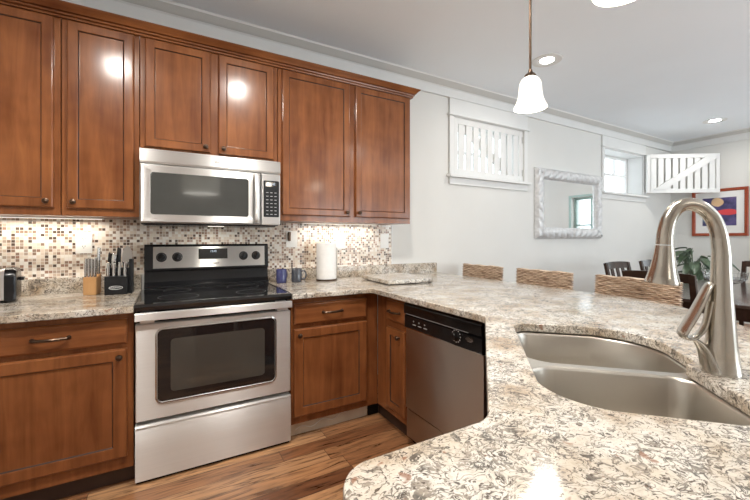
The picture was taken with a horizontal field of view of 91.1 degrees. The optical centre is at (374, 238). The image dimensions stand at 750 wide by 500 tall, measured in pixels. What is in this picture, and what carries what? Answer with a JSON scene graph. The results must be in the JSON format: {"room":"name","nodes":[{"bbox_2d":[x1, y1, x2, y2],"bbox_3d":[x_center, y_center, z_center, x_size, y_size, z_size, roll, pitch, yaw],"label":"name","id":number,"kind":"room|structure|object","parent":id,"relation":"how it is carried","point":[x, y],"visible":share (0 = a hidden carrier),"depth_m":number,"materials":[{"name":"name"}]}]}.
{"room":"kitchen","nodes":[
{"label":"kitchen","id":0,"kind":"room"},
{"bbox_2d":[56,322,749,499],"bbox_3d":[2.335,1.272,1.315,9.360,0.165,6.200,0,0,-30],"label":"floor","id":1,"kind":"structure","parent":0,"point":[316,464],"depth_m":1.87,"materials":[{"name":"brown wood"}]},
{"bbox_2d":[0,312,136,499],"bbox_3d":[-1.576,0.770,1.884,0.604,0.839,0.700,0,0,-30],"label":"base cabinet","id":2,"kind":"object","parent":1,"relation":"on","point":[67,386],"visible":0.97,"depth_m":1.65,"materials":[{"name":"brown wood"}]},
{"bbox_2d":[134,244,291,484],"bbox_3d":[-0.971,0.614,2.223,0.775,1.152,0.689,0,0,-30],"label":"electric range","id":3,"kind":"object","parent":1,"relation":"on","point":[213,363],"visible":1,"depth_m":1.97,"materials":[{"name":"silver metal"}]},
{"bbox_2d":[134,282,291,311],"bbox_3d":[-0.958,0.331,2.191,0.766,0.037,0.589,0,0,-30],"label":"cooktop","id":4,"kind":"object","parent":3,"relation":"in","point":[224,295],"depth_m":2.05,"materials":[{"name":"glass"}]},
{"bbox_2d":[287,293,376,435],"bbox_3d":[-0.384,0.770,2.563,0.590,0.839,0.700,0,0,-30],"label":"base cabinet","id":5,"kind":"object","parent":1,"relation":"on","point":[334,338],"visible":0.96,"depth_m":2.28,"materials":[{"name":"brown wood"}]},
{"bbox_2d":[368,402,377,414],"bbox_3d":[-0.013,1.153,2.493,0.080,0.075,0.009,0,0,-30],"label":"toe kick","id":6,"kind":"object","parent":5,"relation":"attached to","point":[372,409],"visible":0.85,"depth_m":2.49,"materials":[{"name":"black plastic"}]},
{"bbox_2d":[378,295,411,439],"bbox_3d":[0.329,0.770,2.455,0.658,0.839,0.409,0,0,-30],"label":"base cabinet","id":7,"kind":"object","parent":1,"relation":"on","point":[391,315],"visible":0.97,"depth_m":2.28,"materials":[{"name":"brown wood"}]},
{"bbox_2d":[404,302,486,443],"bbox_3d":[0.573,0.778,2.008,0.636,0.823,0.599,0,0,-30],"label":"dishwasher","id":8,"kind":"object","parent":1,"relation":"on","point":[446,386],"visible":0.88,"depth_m":1.85,"materials":[{"name":"silver metal"}]},
{"bbox_2d":[462,263,503,280],"bbox_3d":[0.801,0.716,3.301,0.503,0.949,0.500,0,0,-30],"label":"counter stool","id":9,"kind":"object","parent":1,"relation":"on","point":[492,272],"visible":0.25,"depth_m":3.37,"materials":[{"name":"wicker"}]},
{"bbox_2d":[516,268,573,289],"bbox_3d":[1.115,0.716,2.749,0.503,0.949,0.500,0,0,-30],"label":"counter stool","id":10,"kind":"object","parent":1,"relation":"on","point":[554,279],"visible":0.22,"depth_m":2.81,"materials":[{"name":"wicker"}]},
{"bbox_2d":[603,261,630,276],"bbox_3d":[2.622,0.714,3.580,0.460,0.953,0.552,0,0,-30],"label":"dining chair","id":11,"kind":"object","parent":1,"relation":"on","point":[612,265],"visible":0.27,"depth_m":3.78,"materials":[{"name":"brown wood"}]},
{"bbox_2d":[594,274,683,306],"bbox_3d":[1.434,0.716,2.188,0.503,0.949,0.500,0,0,-30],"label":"counter stool","id":12,"kind":"object","parent":1,"relation":"on","point":[629,287],"visible":0.23,"depth_m":2.27,"materials":[{"name":"wicker"}]},
{"bbox_2d":[639,259,651,270],"bbox_3d":[3.222,0.714,3.921,0.460,0.953,0.552,0,0,-30],"label":"dining chair","id":13,"kind":"object","parent":1,"relation":"on","point":[642,263],"visible":0.14,"depth_m":4.07,"materials":[{"name":"brown wood"}]},
{"bbox_2d":[622,270,697,304],"bbox_3d":[2.259,0.714,2.791,0.552,0.953,0.460,0,0,-30],"label":"dining chair","id":14,"kind":"object","parent":1,"relation":"on","point":[690,279],"visible":0.12,"depth_m":2.51,"materials":[{"name":"brown wood"}]},
{"bbox_2d":[675,247,739,279],"bbox_3d":[4.470,0.656,5.144,0.971,1.069,0.888,0,0,17],"label":"potted plant","id":15,"kind":"object","parent":1,"relation":"on","point":[693,268],"visible":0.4,"depth_m":5.02,"materials":[{"name":"green plant"}]},
{"bbox_2d":[681,280,749,321],"bbox_3d":[3.162,0.826,3.259,1.780,0.728,1.000,0,0,-30],"label":"dining table","id":16,"kind":"object","parent":1,"relation":"on","point":[741,290],"visible":0.26,"depth_m":2.85,"materials":[{"name":"brown wood"}]},
{"bbox_2d":[702,270,748,283],"bbox_3d":[3.038,0.376,3.194,0.300,0.173,0.295,0,0,-30],"label":"glass bowl","id":17,"kind":"object","parent":16,"relation":"on","point":[738,277],"visible":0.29,"depth_m":3.07,"materials":[{"name":"clear glass"}]},
{"bbox_2d":[739,261,749,325],"bbox_3d":[3.930,0.714,3.719,0.552,0.953,0.460,0,0,-30],"label":"dining chair","id":18,"kind":"object","parent":1,"relation":"on","point":[745,264],"visible":0.11,"depth_m":4.00,"materials":[{"name":"brown wood"}]},
{"bbox_3d":[0.779,0.771,1.084,1.233,0.839,1.198,0,0,-30],"label":"base cabinet","id":19,"kind":"object","parent":1,"relation":"on","visible":0},
{"bbox_2d":[265,272,749,499],"bbox_3d":[0.410,0.335,1.754,2.063,0.030,2.929,0,0,-30],"label":"countertop","id":20,"kind":"structure","parent":19,"relation":"on","point":[533,442],"depth_m":0.61,"materials":[{"name":"beige stone"}]},
{"bbox_2d":[276,269,287,282],"bbox_3d":[-0.668,0.271,2.675,0.103,0.098,0.076,0,0,-41],"label":"coffee mug","id":21,"kind":"object","parent":20,"relation":"on","point":[281,274],"visible":1,"depth_m":2.63,"materials":[{"name":"blue ceramic"}]},
{"bbox_2d":[291,268,306,282],"bbox_3d":[-0.563,0.270,2.704,0.103,0.100,0.076,0,0,11],"label":"coffee mug","id":22,"kind":"object","parent":20,"relation":"on","point":[296,273],"visible":1,"depth_m":2.68,"materials":[{"name":"ceramic"}]},
{"bbox_2d":[316,240,336,280],"bbox_3d":[-0.372,0.166,2.823,0.163,0.309,0.160,0,0,-30],"label":"paper towel holder","id":23,"kind":"object","parent":20,"relation":"on","point":[326,253],"visible":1,"depth_m":2.76,"materials":[{"name":"white paper"}]},
{"bbox_2d":[361,273,432,284],"bbox_3d":[0.169,0.303,2.789,0.395,0.033,0.465,0,0,-26],"label":"board","id":24,"kind":"object","parent":20,"relation":"on","point":[391,278],"visible":0.98,"depth_m":2.65,"materials":[{"name":"beige stone"}]},
{"bbox_2d":[516,331,749,425],"bbox_3d":[0.635,0.457,1.002,0.477,0.205,0.763,0,0,15],"label":"double sink","id":25,"kind":"object","parent":20,"relation":"in","point":[617,375],"visible":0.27,"depth_m":0.99,"materials":[{"name":"metal"}]},
{"bbox_2d":[644,198,742,377],"bbox_3d":[0.770,0.110,0.895,0.194,0.420,0.078,0,0,15],"label":"kitchen faucet","id":26,"kind":"object","parent":20,"relation":"on","point":[719,354],"visible":1,"depth_m":0.87,"materials":[{"name":"silver metal"}]},
{"bbox_3d":[-2.105,0.771,1.583,0.606,0.839,0.700,0,0,-30],"label":"base cabinet","id":27,"kind":"object","parent":1,"relation":"on","visible":0},
{"bbox_2d":[0,289,141,323],"bbox_3d":[-1.995,0.335,1.655,1.566,0.030,0.721,0,0,-30],"label":"countertop","id":28,"kind":"structure","parent":27,"relation":"on","point":[28,308],"depth_m":1.73,"materials":[{"name":"beige stone"}]},
{"bbox_2d":[0,267,24,302],"bbox_3d":[-1.980,0.234,1.810,0.372,0.172,0.180,0,0,-38],"label":"toaster","id":29,"kind":"object","parent":28,"relation":"on","point":[11,279],"visible":1,"depth_m":1.83,"materials":[{"name":"silver metal"}]},
{"bbox_2d":[83,273,100,294],"bbox_3d":[-1.623,0.261,2.110,0.062,0.117,0.076,0,0,-18],"label":"wooden knife block","id":30,"kind":"object","parent":28,"relation":"on","point":[91,285],"visible":0.91,"depth_m":2.08,"materials":[{"name":"brown wood"}]},
{"bbox_2d":[84,258,87,276],"bbox_3d":[-1.636,0.165,2.081,0.016,0.108,0.022,0,0,-18],"label":"kitchen knife","id":31,"kind":"object","parent":30,"relation":"on","point":[86,259],"visible":1,"depth_m":2.07,"materials":[{"name":"metal"}]},
{"bbox_2d":[87,258,90,276],"bbox_3d":[-1.622,0.163,2.086,0.016,0.111,0.022,0,0,-18],"label":"kitchen knife","id":32,"kind":"object","parent":30,"relation":"on","point":[89,259],"visible":1,"depth_m":2.08,"materials":[{"name":"metal"}]},
{"bbox_2d":[90,258,93,276],"bbox_3d":[-1.607,0.165,2.090,0.016,0.108,0.022,0,0,-18],"label":"kitchen knife","id":33,"kind":"object","parent":30,"relation":"on","point":[92,259],"visible":1,"depth_m":2.08,"materials":[{"name":"metal"}]},
{"bbox_2d":[94,257,96,276],"bbox_3d":[-1.593,0.163,2.095,0.016,0.111,0.022,0,0,-18],"label":"kitchen knife","id":34,"kind":"object","parent":30,"relation":"on","point":[95,258],"visible":1,"depth_m":2.09,"materials":[{"name":"metal"}]},
{"bbox_2d":[97,247,100,273],"bbox_3d":[-1.609,0.129,2.140,0.020,0.160,0.022,0,0,-18],"label":"kitchen knife","id":35,"kind":"object","parent":30,"relation":"on","point":[98,248],"visible":0.8,"depth_m":2.13,"materials":[{"name":"metal"}]},
{"bbox_2d":[104,259,133,294],"bbox_3d":[-1.488,0.220,2.142,0.129,0.200,0.107,0,0,-26],"label":"knife block","id":36,"kind":"object","parent":28,"relation":"on","point":[113,285],"visible":0.98,"depth_m":2.10,"materials":[{"name":"plastic"}]},
{"bbox_2d":[106,262,109,276],"bbox_3d":[-1.519,0.178,2.095,0.019,0.090,0.022,0,0,-26],"label":"kitchen knife","id":37,"kind":"object","parent":36,"relation":"in","point":[108,263],"visible":1,"depth_m":2.09,"materials":[{"name":"metal"}]},
{"bbox_2d":[108,252,111,267],"bbox_3d":[-1.543,0.128,2.142,0.021,0.098,0.021,0,0,15],"label":"kitchen knife","id":38,"kind":"object","parent":36,"relation":"in","point":[109,254],"visible":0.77,"depth_m":2.13,"materials":[{"name":"black plastic"}]},
{"bbox_2d":[111,253,116,267],"bbox_3d":[-1.518,0.130,2.139,0.025,0.094,0.021,0,0,-5],"label":"kitchen knife","id":39,"kind":"object","parent":36,"relation":"in","point":[114,256],"visible":0.73,"depth_m":2.13,"materials":[{"name":"metal"}]},
{"bbox_2d":[112,262,115,275],"bbox_3d":[-1.496,0.178,2.107,0.019,0.090,0.022,0,0,-26],"label":"kitchen knife","id":40,"kind":"object","parent":36,"relation":"in","point":[114,263],"visible":0.98,"depth_m":2.10,"materials":[{"name":"metal"}]},
{"bbox_2d":[116,247,120,267],"bbox_3d":[-1.508,0.113,2.166,0.024,0.127,0.021,0,0,-6],"label":"kitchen knife","id":41,"kind":"object","parent":36,"relation":"in","point":[118,248],"visible":0.75,"depth_m":2.16,"materials":[{"name":"black plastic"}]},
{"bbox_2d":[118,262,121,275],"bbox_3d":[-1.472,0.178,2.118,0.019,0.090,0.022,0,0,-25],"label":"kitchen knife","id":42,"kind":"object","parent":36,"relation":"in","point":[119,263],"visible":0.98,"depth_m":2.11,"materials":[{"name":"metal"}]},
{"bbox_2d":[123,262,126,275],"bbox_3d":[-1.448,0.178,2.130,0.019,0.090,0.022,0,0,-26],"label":"kitchen knife","id":43,"kind":"object","parent":36,"relation":"in","point":[125,263],"visible":0.98,"depth_m":2.12,"materials":[{"name":"metal"}]},
{"bbox_2d":[122,246,132,266],"bbox_3d":[-1.466,0.106,2.176,0.052,0.128,0.010,0,0,-26],"label":"cleaver","id":44,"kind":"object","parent":36,"relation":"in","point":[127,254],"visible":0.81,"depth_m":2.17,"materials":[{"name":"metal"}]},
{"bbox_2d":[141,91,670,373],"bbox_3d":[0.875,-0.147,3.878,8.760,2.765,0.300,0,0,-30],"label":"wall","id":45,"kind":"structure","parent":0,"point":[451,226],"depth_m":4.04,"materials":[{"name":"grey paint"}]},
{"bbox_2d":[0,4,70,217],"bbox_3d":[-1.961,-0.635,1.870,0.611,1.030,0.362,0,0,-30],"label":"upper cabinet","id":46,"kind":"object","parent":45,"relation":"attached to","point":[30,42],"visible":0.98,"depth_m":1.84,"materials":[{"name":"brown wood"}]},
{"bbox_2d":[0,216,103,219],"bbox_3d":[-1.843,-0.116,2.054,0.530,0.007,0.044,0,0,-30],"label":"light","id":47,"kind":"object","parent":46,"relation":"attached to","point":[0,216],"visible":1,"depth_m":2.06,"materials":[{"name":"white plastic"}]},
{"bbox_2d":[21,274,140,295],"bbox_3d":[-2.167,0.275,1.954,1.564,0.091,0.016,0,0,-30],"label":"backsplash","id":48,"kind":"structure","parent":45,"relation":"attached to","point":[42,286],"depth_m":2.13,"materials":[{"name":"beige stone"}]},
{"bbox_2d":[62,19,139,219],"bbox_3d":[-1.544,-0.635,2.107,0.340,1.030,0.362,0,0,-30],"label":"upper cabinet","id":49,"kind":"object","parent":45,"relation":"attached to","point":[101,66],"visible":0.97,"depth_m":1.98,"materials":[{"name":"brown wood"}]},
{"bbox_2d":[0,218,390,278],"bbox_3d":[-1.355,0.022,2.431,3.450,0.415,0.008,0,0,-30],"label":"wall tile","id":50,"kind":"structure","parent":45,"relation":"attached to","point":[41,248],"depth_m":2.34,"materials":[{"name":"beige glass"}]},
{"bbox_2d":[75,232,91,253],"bbox_3d":[-1.742,0.025,2.200,0.080,0.128,0.009,0,0,-30],"label":"outlet","id":51,"kind":"object","parent":50,"relation":"attached to","point":[83,240],"visible":1,"depth_m":2.20,"materials":[{"name":"white plastic"}]},
{"bbox_2d":[286,231,296,246],"bbox_3d":[-0.636,0.004,2.818,0.088,0.128,0.030,0,0,-30],"label":"switch plate","id":52,"kind":"object","parent":50,"relation":"attached to","point":[291,236],"visible":1,"depth_m":2.82,"materials":[{"name":"white plastic"}]},
{"bbox_2d":[336,233,344,248],"bbox_3d":[-0.283,0.021,3.031,0.085,0.128,0.009,0,0,-30],"label":"switch plate","id":53,"kind":"object","parent":50,"relation":"attached to","point":[340,237],"visible":0.87,"depth_m":3.03,"materials":[{"name":"white plastic"}]},
{"bbox_2d":[380,234,388,247],"bbox_3d":[0.084,0.021,3.240,0.084,0.128,0.009,0,0,-30],"label":"switch plate","id":54,"kind":"object","parent":50,"relation":"attached to","point":[384,238],"visible":1,"depth_m":3.23,"materials":[{"name":"white plastic"}]},
{"bbox_2d":[140,37,276,161],"bbox_3d":[-1.057,-0.826,2.384,0.773,0.648,0.362,0,0,-30],"label":"upper cabinet","id":55,"kind":"object","parent":45,"relation":"attached to","point":[192,100],"visible":0.97,"depth_m":2.23,"materials":[{"name":"brown wood"}]},
{"bbox_2d":[139,148,279,227],"bbox_3d":[-1.035,-0.286,2.347,0.771,0.423,0.451,0,0,-30],"label":"microwave","id":56,"kind":"object","parent":45,"relation":"attached to","point":[178,189],"visible":1,"depth_m":2.18,"materials":[{"name":"silver metal"}]},
{"bbox_2d":[277,68,409,224],"bbox_3d":[-0.249,-0.635,2.845,1.079,1.030,0.362,0,0,-30],"label":"upper cabinet","id":57,"kind":"object","parent":45,"relation":"attached to","point":[343,149],"visible":1,"depth_m":2.68,"materials":[{"name":"brown wood"}]},
{"bbox_2d":[0,0,420,99],"bbox_3d":[-0.974,-1.173,2.428,2.880,0.064,0.385,0,0,-30],"label":"crown molding","id":58,"kind":"structure","parent":57,"relation":"attached to","point":[61,9],"depth_m":2.18,"materials":[{"name":"brown wood"}]},
{"bbox_2d":[301,223,377,224],"bbox_3d":[-0.270,-0.116,2.950,0.650,0.007,0.044,0,0,-30],"label":"light","id":59,"kind":"object","parent":57,"relation":"attached to","point":[301,223],"visible":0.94,"depth_m":2.94,"materials":[{"name":"white plastic"}]},
{"bbox_2d":[268,262,436,281],"bbox_3d":[-0.118,0.275,3.126,1.621,0.091,0.024,0,0,-30],"label":"backsplash","id":60,"kind":"structure","parent":45,"relation":"attached to","point":[342,271],"depth_m":3.15,"materials":[{"name":"beige stone"}]},
{"bbox_2d":[62,0,673,151],"bbox_3d":[0.964,-1.500,3.704,8.740,0.046,0.051,0,0,-30],"label":"trim","id":61,"kind":"structure","parent":45,"relation":"attached to","point":[154,4],"depth_m":2.99,"materials":[{"name":"beige paint"}]},
{"bbox_2d":[391,225,392,263],"bbox_3d":[0.149,0.055,3.286,0.012,0.350,0.011,0,0,-30],"label":"trim","id":62,"kind":"structure","parent":45,"relation":"attached to","point":[391,225],"depth_m":3.28,"materials":[{"name":"white paint"}]},
{"bbox_2d":[447,97,531,190],"bbox_3d":[1.164,-0.962,4.008,1.200,0.847,0.360,0,0,-30],"label":"window","id":63,"kind":"structure","parent":45,"relation":"in","point":[458,108],"depth_m":3.86,"materials":[{"name":"white paint"}]},
{"bbox_2d":[454,117,522,180],"bbox_3d":[1.220,-0.923,3.919,1.016,0.570,0.042,0,0,-30],"label":"shutter","id":64,"kind":"object","parent":63,"relation":"attached to","point":[462,127],"visible":0.91,"depth_m":3.89,"materials":[{"name":"white paint"}]},
{"bbox_2d":[534,167,602,238],"bbox_3d":[2.432,-0.413,4.550,1.330,0.827,0.070,0,0,-30],"label":"wall mirror","id":65,"kind":"object","parent":45,"relation":"attached to","point":[567,205],"visible":1,"depth_m":4.51,"materials":[{"name":"white mirror"}]},
{"bbox_2d":[600,135,649,202],"bbox_3d":[3.475,-0.962,5.324,1.200,0.847,0.360,0,0,-30],"label":"window","id":66,"kind":"structure","parent":45,"relation":"in","point":[633,166],"depth_m":5.43,"materials":[{"name":"white paint"}]},
{"bbox_2d":[645,153,719,192],"bbox_3d":[4.505,-0.954,5.380,1.016,0.570,0.042,0,0,4],"label":"shutter","id":67,"kind":"object","parent":45,"relation":"attached to","point":[713,159],"visible":1,"depth_m":5.38,"materials":[{"name":"white paint"}]},
{"bbox_2d":[169,0,749,141],"bbox_3d":[2.335,-1.590,1.315,9.360,0.120,6.200,0,0,-30],"label":"ceiling","id":68,"kind":"structure","parent":0,"point":[663,69],"depth_m":2.90,"materials":[{"name":"white paint"}]},
{"bbox_2d":[513,0,547,112],"bbox_3d":[0.701,-1.060,1.659,0.143,0.941,0.143,0,0,-30],"label":"pendant lamp","id":69,"kind":"object","parent":68,"relation":"hanging from","point":[531,99],"visible":1,"depth_m":1.64,"materials":[{"name":"white glass"}]},
{"bbox_2d":[532,53,562,66],"bbox_3d":[1.477,-1.527,3.158,0.244,0.006,0.244,0,0,-30],"label":"recessed light","id":70,"kind":"object","parent":68,"relation":"in","point":[550,59],"visible":0.98,"depth_m":3.15,"materials":[{"name":"white paint"}]},
{"bbox_2d":[592,0,634,6],"bbox_3d":[0.638,-1.083,0.941,0.143,0.893,0.143,0,0,-30],"label":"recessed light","id":71,"kind":"object","parent":68,"relation":"hanging from","point":[603,3],"visible":1,"depth_m":1.00,"materials":[{"name":"white glass"}]},
{"bbox_2d":[702,117,727,123],"bbox_3d":[4.408,-1.527,4.768,0.244,0.006,0.244,0,0,-30],"label":"recessed light","id":72,"kind":"object","parent":68,"relation":"in","point":[715,120],"visible":1,"depth_m":4.76,"materials":[{"name":"white paint"}]},
{"bbox_2d":[671,139,749,282],"bbox_3d":[6.272,-0.147,3.557,0.300,2.765,5.600,0,0,-30],"label":"wall","id":73,"kind":"structure","parent":0,"point":[734,156],"depth_m":5.34,"materials":[{"name":"grey paint"}]},
{"bbox_2d":[671,127,749,151],"bbox_3d":[6.109,-1.500,3.447,0.051,0.046,5.570,0,0,-30],"label":"trim","id":74,"kind":"structure","parent":73,"relation":"attached to","point":[744,130],"depth_m":5.42,"materials":[{"name":"beige paint"}]},
{"bbox_2d":[692,186,748,235],"bbox_3d":[5.039,-0.383,5.386,0.030,0.690,0.630,0,0,-30],"label":"framed print","id":75,"kind":"object","parent":73,"relation":"attached to","point":[732,204],"visible":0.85,"depth_m":5.29,"materials":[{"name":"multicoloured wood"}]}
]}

